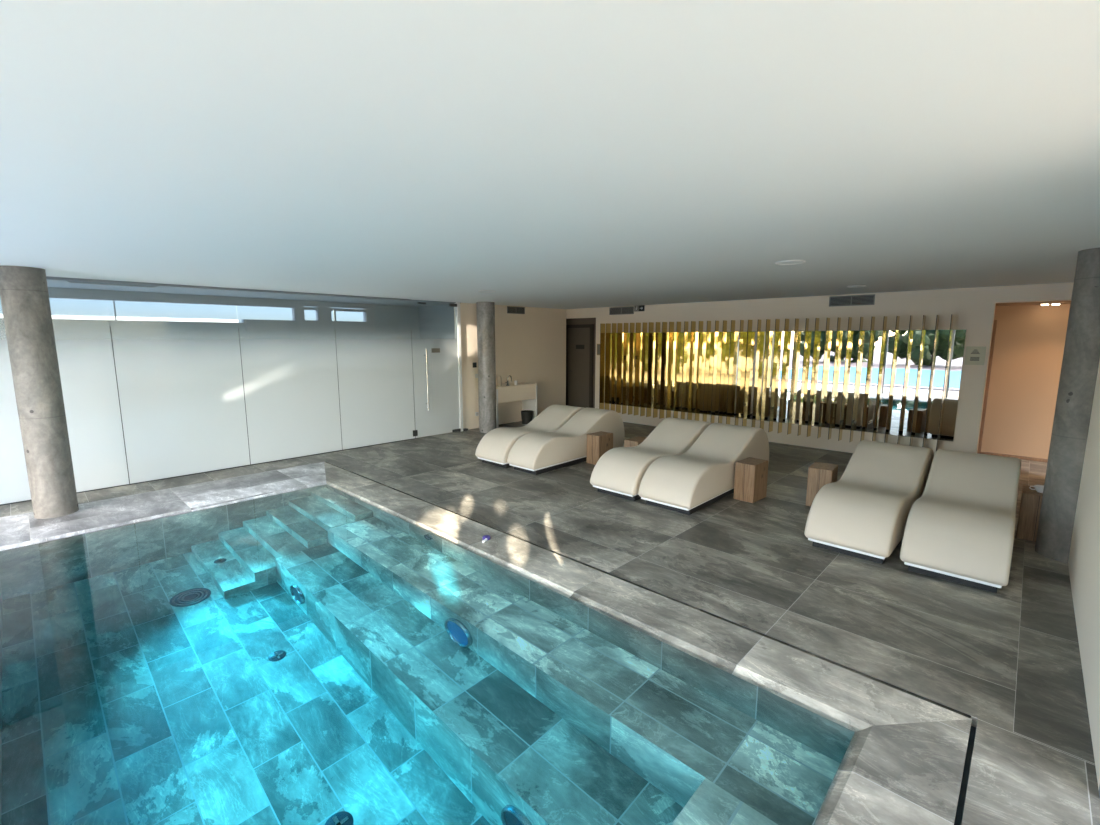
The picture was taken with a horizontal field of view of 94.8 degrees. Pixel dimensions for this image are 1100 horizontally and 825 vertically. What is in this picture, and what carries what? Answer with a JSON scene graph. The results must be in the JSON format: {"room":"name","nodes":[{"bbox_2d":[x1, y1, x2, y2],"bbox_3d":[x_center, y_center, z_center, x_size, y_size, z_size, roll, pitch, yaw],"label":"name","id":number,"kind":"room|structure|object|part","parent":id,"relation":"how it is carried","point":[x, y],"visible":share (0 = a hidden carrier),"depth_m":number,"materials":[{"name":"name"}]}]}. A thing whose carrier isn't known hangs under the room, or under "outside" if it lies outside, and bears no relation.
{"room":"indoor swimming pool","nodes":[
{"label":"indoor swimming pool","id":0,"kind":"room"},
{"bbox_2d":[0,462,325,549],"bbox_3d":[-4.561,1.154,5.418,1.130,0.250,4.720,8,11,43],"label":"trim","id":1,"kind":"structure","parent":0,"point":[20,529],"depth_m":5.54,"materials":[{"name":"tile"}]},
{"bbox_2d":[0,265,78,518],"bbox_3d":[-5.141,-0.178,5.091,0.336,2.480,0.336,8,11,43],"label":"concrete column","id":2,"kind":"structure","parent":1,"relation":"on","point":[24,295],"depth_m":4.99,"materials":[{"name":"grey concrete"}]},
{"bbox_2d":[0,276,415,505],"bbox_3d":[-4.721,-0.406,6.652,0.050,2.480,6.594,8,11,43],"label":"glass wall","id":3,"kind":"structure","parent":0,"point":[132,417],"depth_m":6.81,"materials":[{"name":"white glass"}]},
{"bbox_3d":[-5.699,-0.249,5.639,0.012,2.438,1.332,8,11,43],"label":"pane","id":4,"kind":"part","parent":3,"relation":"part of","materials":[{"name":"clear glass"}]},
{"bbox_3d":[-4.770,-0.390,6.603,0.012,2.438,1.342,8,11,43],"label":"pane","id":5,"kind":"part","parent":3,"relation":"part of","materials":[{"name":"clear glass"}]},
{"bbox_3d":[-3.842,-0.530,7.565,0.012,2.438,1.332,8,11,43],"label":"pane","id":6,"kind":"part","parent":3,"relation":"part of","materials":[{"name":"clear glass"}]},
{"bbox_3d":[-2.913,-0.671,8.528,0.012,2.438,1.342,8,11,43],"label":"pane","id":7,"kind":"part","parent":3,"relation":"part of","materials":[{"name":"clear glass"}]},
{"bbox_2d":[412,301,460,437],"bbox_3d":[-2.098,-0.788,9.331,0.101,2.438,1.050,8,11,43],"label":"door","id":8,"kind":"structure","parent":3,"relation":"in","point":[435,369],"depth_m":9.40,"materials":[{"name":"glass"}]},
{"bbox_3d":[-2.244,-0.595,9.186,0.077,1.120,0.032,8,11,43],"label":"bar handle","id":9,"kind":"part","parent":8,"relation":"part of","materials":[{"name":"metal"}]},
{"bbox_3d":[-2.103,-1.143,9.305,0.006,0.080,0.180,8,11,43],"label":"name plate","id":10,"kind":"part","parent":8,"relation":"part of","materials":[{"name":"grey metal"}]},
{"bbox_2d":[0,304,454,353],"bbox_3d":[-4.926,-0.555,7.672,1.520,2.480,7.800,8,11,43],"label":"wall","id":11,"kind":"structure","parent":0,"point":[430,326],"depth_m":8.37,"materials":[{"name":"grey paint"}]},
{"bbox_2d":[48,287,375,331],"bbox_3d":[-5.747,-1.513,7.555,0.060,0.550,6.700,8,11,43],"label":"trim","id":12,"kind":"structure","parent":11,"relation":"attached to","point":[324,323],"depth_m":8.69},
{"bbox_2d":[304,307,318,320],"bbox_3d":[-4.328,-1.764,9.118,0.130,0.265,0.350,8,11,43],"label":"window","id":13,"kind":"structure","parent":11,"relation":"in","point":[305,308],"depth_m":9.10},
{"bbox_2d":[331,308,366,321],"bbox_3d":[-3.848,-1.837,9.615,0.130,0.265,0.780,8,11,43],"label":"window","id":14,"kind":"structure","parent":11,"relation":"in","point":[335,309],"depth_m":9.59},
{"bbox_2d":[454,303,565,428],"bbox_3d":[-0.733,-1.036,10.961,0.120,2.480,3.100,8,11,43],"label":"wall","id":15,"kind":"structure","parent":0,"point":[530,347],"depth_m":10.93,"materials":[{"name":"white paint"}]},
{"bbox_2d":[455,302,462,430],"bbox_3d":[-1.756,-0.861,9.763,0.090,2.480,0.065,8,11,43],"label":"trim","id":16,"kind":"structure","parent":15,"relation":"attached to","point":[458,326],"depth_m":9.71,"materials":[{"name":"white paint"}]},
{"bbox_2d":[507,306,524,313],"bbox_3d":[-0.719,-2.167,10.713,0.012,0.145,0.500,8,11,43],"label":"air vent","id":17,"kind":"object","parent":15,"relation":"in","point":[513,310],"visible":1,"depth_m":10.71,"materials":[{"name":"metal"}]},
{"bbox_2d":[0,421,1046,731],"bbox_3d":[0.829,1.155,5.410,10.360,0.250,12.150,8,11,43],"label":"floor","id":18,"kind":"structure","parent":0,"point":[754,566],"depth_m":4.16,"materials":[{"name":"tile"}]},
{"bbox_2d":[476,302,495,432],"bbox_3d":[-1.220,-0.857,9.739,0.340,2.480,0.340,8,11,43],"label":"concrete column","id":19,"kind":"structure","parent":18,"relation":"on","point":[486,364],"depth_m":9.60,"materials":[{"name":"grey concrete"}]},
{"bbox_2d":[496,383,537,427],"bbox_3d":[-0.823,-0.156,10.575,0.448,0.850,1.140,8,11,43],"label":"console table","id":20,"kind":"object","parent":18,"relation":"on","point":[526,392],"visible":0.7,"depth_m":10.46,"materials":[{"name":"white paint"}]},
{"bbox_3d":[-1.202,-0.081,10.184,0.448,0.815,0.040,8,11,43],"label":"panel","id":21,"kind":"part","parent":20,"relation":"part of","materials":[{"name":"white paint"}]},
{"bbox_2d":[497,375,501,385],"bbox_3d":[-1.034,-0.649,10.288,0.104,0.210,0.104,8,11,43],"label":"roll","id":22,"kind":"object","parent":20,"relation":"on","point":[499,379],"visible":1,"depth_m":10.25,"materials":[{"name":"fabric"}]},
{"bbox_3d":[-0.443,-0.196,10.972,0.448,0.815,0.040,8,11,43],"label":"panel","id":23,"kind":"part","parent":20,"relation":"part of","materials":[{"name":"white paint"}]},
{"bbox_2d":[521,410,532,423],"bbox_3d":[-0.492,0.103,10.811,0.260,0.270,0.260,8,11,43],"label":"waste bin","id":24,"kind":"object","parent":18,"relation":"on","point":[526,415],"visible":0.84,"depth_m":10.72,"materials":[{"name":"black plastic"}]},
{"bbox_2d":[475,404,583,467],"bbox_3d":[-0.165,0.308,7.904,0.615,0.704,2.105,8,11,42],"label":"lounger","id":25,"kind":"object","parent":18,"relation":"on","point":[494,448],"visible":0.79,"depth_m":7.40,"materials":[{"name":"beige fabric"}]},
{"bbox_3d":[-0.184,0.581,7.923,0.555,0.022,1.990,8,11,42],"label":"board","id":26,"kind":"part","parent":25,"relation":"part of","materials":[{"name":"white paint"}]},
{"bbox_2d":[507,407,624,474],"bbox_3d":[0.304,0.363,7.529,0.523,0.704,2.105,8,11,42],"label":"lounger","id":27,"kind":"object","parent":18,"relation":"on","point":[536,453],"visible":0.91,"depth_m":7.14,"materials":[{"name":"beige leather"}]},
{"bbox_3d":[0.285,0.636,7.549,0.472,0.022,1.990,8,11,42],"label":"board","id":28,"kind":"part","parent":27,"relation":"part of","materials":[{"name":"white paint"}]},
{"bbox_2d":[586,431,612,464],"bbox_3d":[0.731,0.520,7.402,0.230,0.430,0.341,8,11,43],"label":"table","id":29,"kind":"object","parent":18,"relation":"on","point":[598,443],"visible":0.72,"depth_m":7.29,"materials":[{"name":"brown wood"}]},
{"bbox_2d":[624,436,645,446],"bbox_3d":[1.218,0.577,7.011,0.230,0.430,0.341,8,11,43],"label":"table","id":30,"kind":"object","parent":18,"relation":"on","point":[631,442],"visible":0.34,"depth_m":6.90,"materials":[{"name":"brown wood"}]},
{"bbox_2d":[590,417,711,500],"bbox_3d":[1.413,0.518,6.469,0.627,0.704,2.105,8,11,43],"label":"lounger","id":31,"kind":"object","parent":18,"relation":"on","point":[619,472],"visible":0.75,"depth_m":5.97,"materials":[{"name":"beige leather"}]},
{"bbox_3d":[1.393,0.791,6.489,0.566,0.022,1.990,8,11,43],"label":"board","id":32,"kind":"part","parent":31,"relation":"part of","materials":[{"name":"white paint"}]},
{"bbox_2d":[326,461,975,824],"bbox_3d":[-2.272,1.392,3.264,7.430,0.102,4.746,8,11,43],"label":"drain","id":33,"kind":"object","parent":18,"relation":"in","point":[962,795],"visible":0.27,"depth_m":2.81,"materials":[{"name":"metal"}]},
{"bbox_2d":[638,423,768,514],"bbox_3d":[1.904,0.584,6.019,0.627,0.704,2.105,8,11,43],"label":"lounger","id":34,"kind":"object","parent":18,"relation":"on","point":[688,482],"visible":0.94,"depth_m":5.55,"materials":[{"name":"beige leather"}]},
{"bbox_3d":[1.885,0.857,6.039,0.566,0.022,1.990,8,11,43],"label":"board","id":35,"kind":"part","parent":34,"relation":"part of","materials":[{"name":"white paint"}]},
{"bbox_2d":[734,457,767,502],"bbox_3d":[2.284,0.762,5.745,0.341,0.430,0.230,-8,11,-43],"label":"table","id":36,"kind":"object","parent":18,"relation":"on","point":[750,481],"visible":1,"depth_m":5.64,"materials":[{"name":"brown wood"}]},
{"bbox_2d":[806,462,837,506],"bbox_3d":[2.975,0.794,5.529,0.230,0.430,0.341,7,11,38],"label":"table","id":37,"kind":"object","parent":18,"relation":"on","point":[820,474],"visible":0.7,"depth_m":5.42,"materials":[{"name":"brown wood"}]},
{"bbox_2d":[804,440,933,563],"bbox_3d":[3.153,0.750,4.881,0.627,0.704,2.105,8,11,43],"label":"lounger","id":38,"kind":"object","parent":18,"relation":"on","point":[863,514],"visible":0.92,"depth_m":4.37,"materials":[{"name":"beige leather"}]},
{"bbox_3d":[3.134,1.023,4.901,0.566,0.022,1.990,8,11,43],"label":"board","id":39,"kind":"part","parent":38,"relation":"part of","materials":[{"name":"white paint"}]},
{"bbox_2d":[900,449,1020,592],"bbox_3d":[3.649,0.816,4.426,0.627,0.704,2.105,8,11,42],"label":"lounger","id":40,"kind":"object","parent":18,"relation":"on","point":[961,528],"visible":1,"depth_m":3.90,"materials":[{"name":"beige leather"}]},
{"bbox_3d":[3.631,1.089,4.446,0.566,0.022,1.990,8,11,42],"label":"board","id":41,"kind":"part","parent":40,"relation":"part of","materials":[{"name":"white paint"}]},
{"bbox_2d":[0,0,1099,308],"bbox_3d":[0.554,-1.623,5.584,12.350,0.262,12.700,8,11,43],"label":"ceiling","id":42,"kind":"structure","parent":0,"point":[555,154],"depth_m":1.81,"materials":[{"name":"paint"}]},
{"bbox_2d":[67,281,156,287],"bbox_3d":[-5.385,-1.581,6.246,0.100,0.014,0.840,8,11,43],"label":"ceiling vent","id":43,"kind":"object","parent":42,"relation":"in","point":[67,281],"visible":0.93,"depth_m":6.19,"materials":[{"name":"grey metal"}]},
{"bbox_2d":[775,260,805,264],"bbox_3d":[2.153,-1.343,4.530,0.250,0.012,0.250,8,11,43],"label":"ceiling speaker","id":44,"kind":"object","parent":42,"relation":"attached to","point":[785,262],"visible":1,"depth_m":4.52,"materials":[{"name":"white paint"}]},
{"bbox_2d":[777,261,801,263],"bbox_3d":[2.153,-1.346,4.529,0.215,0.007,0.215,8,11,43],"label":"grille","id":45,"kind":"object","parent":44,"relation":"attached to","point":[779,262],"depth_m":4.52,"materials":[{"name":"paint"}]},
{"bbox_2d":[847,285,866,287],"bbox_3d":[4.000,-1.644,6.588,0.220,0.012,0.220,8,11,43],"label":"ceiling speaker","id":46,"kind":"object","parent":42,"relation":"attached to","point":[852,286],"visible":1,"depth_m":6.59,"materials":[{"name":"white paint"}]},
{"bbox_2d":[324,462,970,729],"bbox_3d":[-0.813,1.243,4.807,7.405,0.250,0.440,8,11,43],"label":"pool edge","id":47,"kind":"structure","parent":0,"point":[861,702],"depth_m":3.18,"materials":[{"name":"stone"}]},
{"bbox_2d":[482,535,489,542],"bbox_3d":[-0.575,1.139,4.564,0.075,0.033,0.128,-1,8,-6],"label":"deck nozzle","id":48,"kind":"object","parent":47,"relation":"on","point":[485,537],"visible":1,"depth_m":4.56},
{"bbox_2d":[566,282,1073,454],"bbox_3d":[4.053,-0.725,8.836,10.750,2.480,0.400,8,11,43],"label":"wall","id":49,"kind":"structure","parent":0,"point":[972,309],"depth_m":7.79,"materials":[{"name":"white paint"}]},
{"bbox_2d":[566,324,593,407],"bbox_3d":[0.672,-1.030,12.128,0.870,2.130,0.087,8,11,43],"label":"door","id":50,"kind":"structure","parent":49,"relation":"in","point":[579,338],"depth_m":12.09,"materials":[{"name":"paint"}]},
{"bbox_3d":[0.716,-1.559,12.017,0.260,0.100,0.006,8,11,43],"label":"sign plate","id":51,"kind":"part","parent":50,"relation":"part of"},
{"bbox_2d":[597,344,599,354],"bbox_3d":[1.121,-1.405,11.275,0.190,0.250,0.014,8,11,43],"label":"wall plaque","id":52,"kind":"object","parent":49,"relation":"attached to","point":[598,345],"visible":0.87,"depth_m":11.30,"materials":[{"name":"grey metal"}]},
{"bbox_2d":[609,306,633,314],"bbox_3d":[1.523,-2.169,10.777,0.630,0.155,0.012,8,11,43],"label":"air vent","id":53,"kind":"object","parent":49,"relation":"in","point":[615,310],"visible":1,"depth_m":10.78,"materials":[{"name":"metal"}]},
{"bbox_2d":[634,305,644,311],"bbox_3d":[1.848,-2.155,10.456,0.240,0.120,0.026,8,11,43],"label":"exit sign","id":54,"kind":"object","parent":49,"relation":"attached to","point":[638,307],"visible":1,"depth_m":10.44,"materials":[{"name":"white paint"}]},
{"bbox_3d":[1.890,-2.149,10.420,0.128,0.120,0.020,8,11,43],"label":"arrow panel","id":55,"kind":"part","parent":54,"relation":"part of","materials":[{"name":"white plastic"}]},
{"bbox_2d":[599,314,966,450],"bbox_3d":[3.396,-0.681,9.071,6.192,1.925,0.176,8,11,43],"label":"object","id":56,"kind":"object","parent":49,"relation":"attached to","point":[898,382],"visible":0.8,"depth_m":8.46,"materials":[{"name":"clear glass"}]},
{"bbox_2d":[829,294,874,306],"bbox_3d":[4.660,-1.730,7.817,0.620,0.155,0.012,8,11,43],"label":"air vent","id":57,"kind":"object","parent":49,"relation":"in","point":[853,300],"visible":1,"depth_m":7.81,"materials":[{"name":"metal"}]},
{"bbox_2d":[964,346,985,364],"bbox_3d":[5.784,-0.773,6.878,0.210,0.250,0.014,8,11,43],"label":"card","id":58,"kind":"object","parent":49,"relation":"attached to","point":[974,355],"visible":1,"depth_m":6.87,"materials":[{"name":"beige paper"}]},
{"bbox_2d":[817,719,971,824],"bbox_3d":[0.247,1.817,0.879,0.390,0.250,4.720,8,11,43],"label":"pool edge","id":59,"kind":"structure","parent":0,"point":[907,773],"depth_m":2.10,"materials":[{"name":"tile"}]},
{"bbox_2d":[981,304,1070,458],"bbox_3d":[7.229,-0.402,6.625,3.070,2.480,1.250,8,11,43],"label":"wall","id":60,"kind":"structure","parent":0,"point":[1029,344],"depth_m":7.51,"materials":[{"name":"paint"}]},
{"bbox_2d":[977,320,1047,461],"bbox_3d":[7.193,-0.311,7.388,1.325,2.080,0.034,8,11,43],"label":"door frame","id":61,"kind":"structure","parent":60,"relation":"attached to","point":[995,321],"depth_m":7.76,"materials":[{"name":"brown wood"}]},
{"bbox_2d":[961,719,1099,824],"bbox_3d":[0.569,1.859,0.592,0.434,0.250,4.745,8,11,43],"label":"floor","id":62,"kind":"structure","parent":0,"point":[1015,779],"depth_m":2.06,"materials":[{"name":"tile"}]},
{"bbox_2d":[996,301,1070,305],"bbox_3d":[7.194,-1.488,6.430,2.870,0.115,1.150,8,11,43],"label":"ceiling","id":63,"kind":"structure","parent":0,"point":[1045,302],"depth_m":7.05,"materials":[{"name":"paint"}]},
{"bbox_2d":[1013,476,1094,763],"bbox_3d":[4.359,1.298,4.434,0.310,0.250,6.105,8,11,43],"label":"floor","id":64,"kind":"structure","parent":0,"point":[1050,709],"depth_m":2.82,"materials":[{"name":"tile"}]},
{"bbox_2d":[1016,485,1042,541],"bbox_3d":[4.447,0.927,4.619,0.230,0.430,0.341,8,11,43],"label":"table","id":65,"kind":"object","parent":64,"relation":"on","point":[1031,500],"visible":0.58,"depth_m":4.53,"materials":[{"name":"brown wood"}]},
{"bbox_2d":[1029,485,1043,492],"bbox_3d":[4.421,0.692,4.549,0.122,0.055,0.110,1,8,5],"label":"cup","id":66,"kind":"object","parent":65,"relation":"on","point":[1039,488],"visible":0.62,"depth_m":4.55,"materials":[{"name":"white ceramic"}]},
{"bbox_2d":[1035,247,1099,562],"bbox_3d":[4.294,-0.027,4.055,0.340,2.480,0.340,8,11,43],"label":"concrete column","id":67,"kind":"structure","parent":64,"relation":"on","point":[1081,355],"depth_m":4.01,"materials":[{"name":"grey concrete"}]},
{"bbox_2d":[1068,360,1099,789],"bbox_3d":[4.442,0.095,4.090,0.140,2.730,6.330,8,11,43],"label":"wall","id":68,"kind":"structure","parent":0,"point":[1084,554],"depth_m":3.09,"materials":[{"name":"white paint"}]},
{"bbox_3d":[-7.262,0.038,4.479,2.620,2.730,0.120,8,11,43],"label":"wall","id":69,"kind":"structure","parent":0,"visible":0},
{"bbox_2d":[0,295,294,324],"bbox_3d":[-6.316,-1.443,7.059,0.130,0.355,5.290,8,11,43],"label":"window","id":70,"kind":"structure","parent":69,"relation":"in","point":[50,296],"depth_m":7.45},
{"bbox_3d":[-1.678,2.088,3.473,6.285,1.464,3.240,8,11,43],"label":"shell","id":71,"kind":"object","parent":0,"visible":0},
{"bbox_2d":[0,484,860,824],"bbox_3d":[-1.678,2.001,3.460,5.985,1.320,2.940,8,11,43],"label":"pool water","id":72,"kind":"object","parent":71,"relation":"in","point":[321,654],"visible":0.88,"depth_m":2.63,"materials":[{"name":"blue liquid"}]},
{"bbox_3d":[-47.237,2.958,-6.124,60.600,0.418,65.400,8,11,43],"label":"ground","id":73,"kind":"structure","parent":0,"visible":0},
{"bbox_2d":[0,314,238,322],"bbox_3d":[-23.070,0.043,5.069,0.300,2.850,35.400,8,11,43],"label":"wall","id":74,"kind":"structure","parent":73,"relation":"on","point":[1,315],"depth_m":15.52,"materials":[{"name":"white paint"}]}
]}

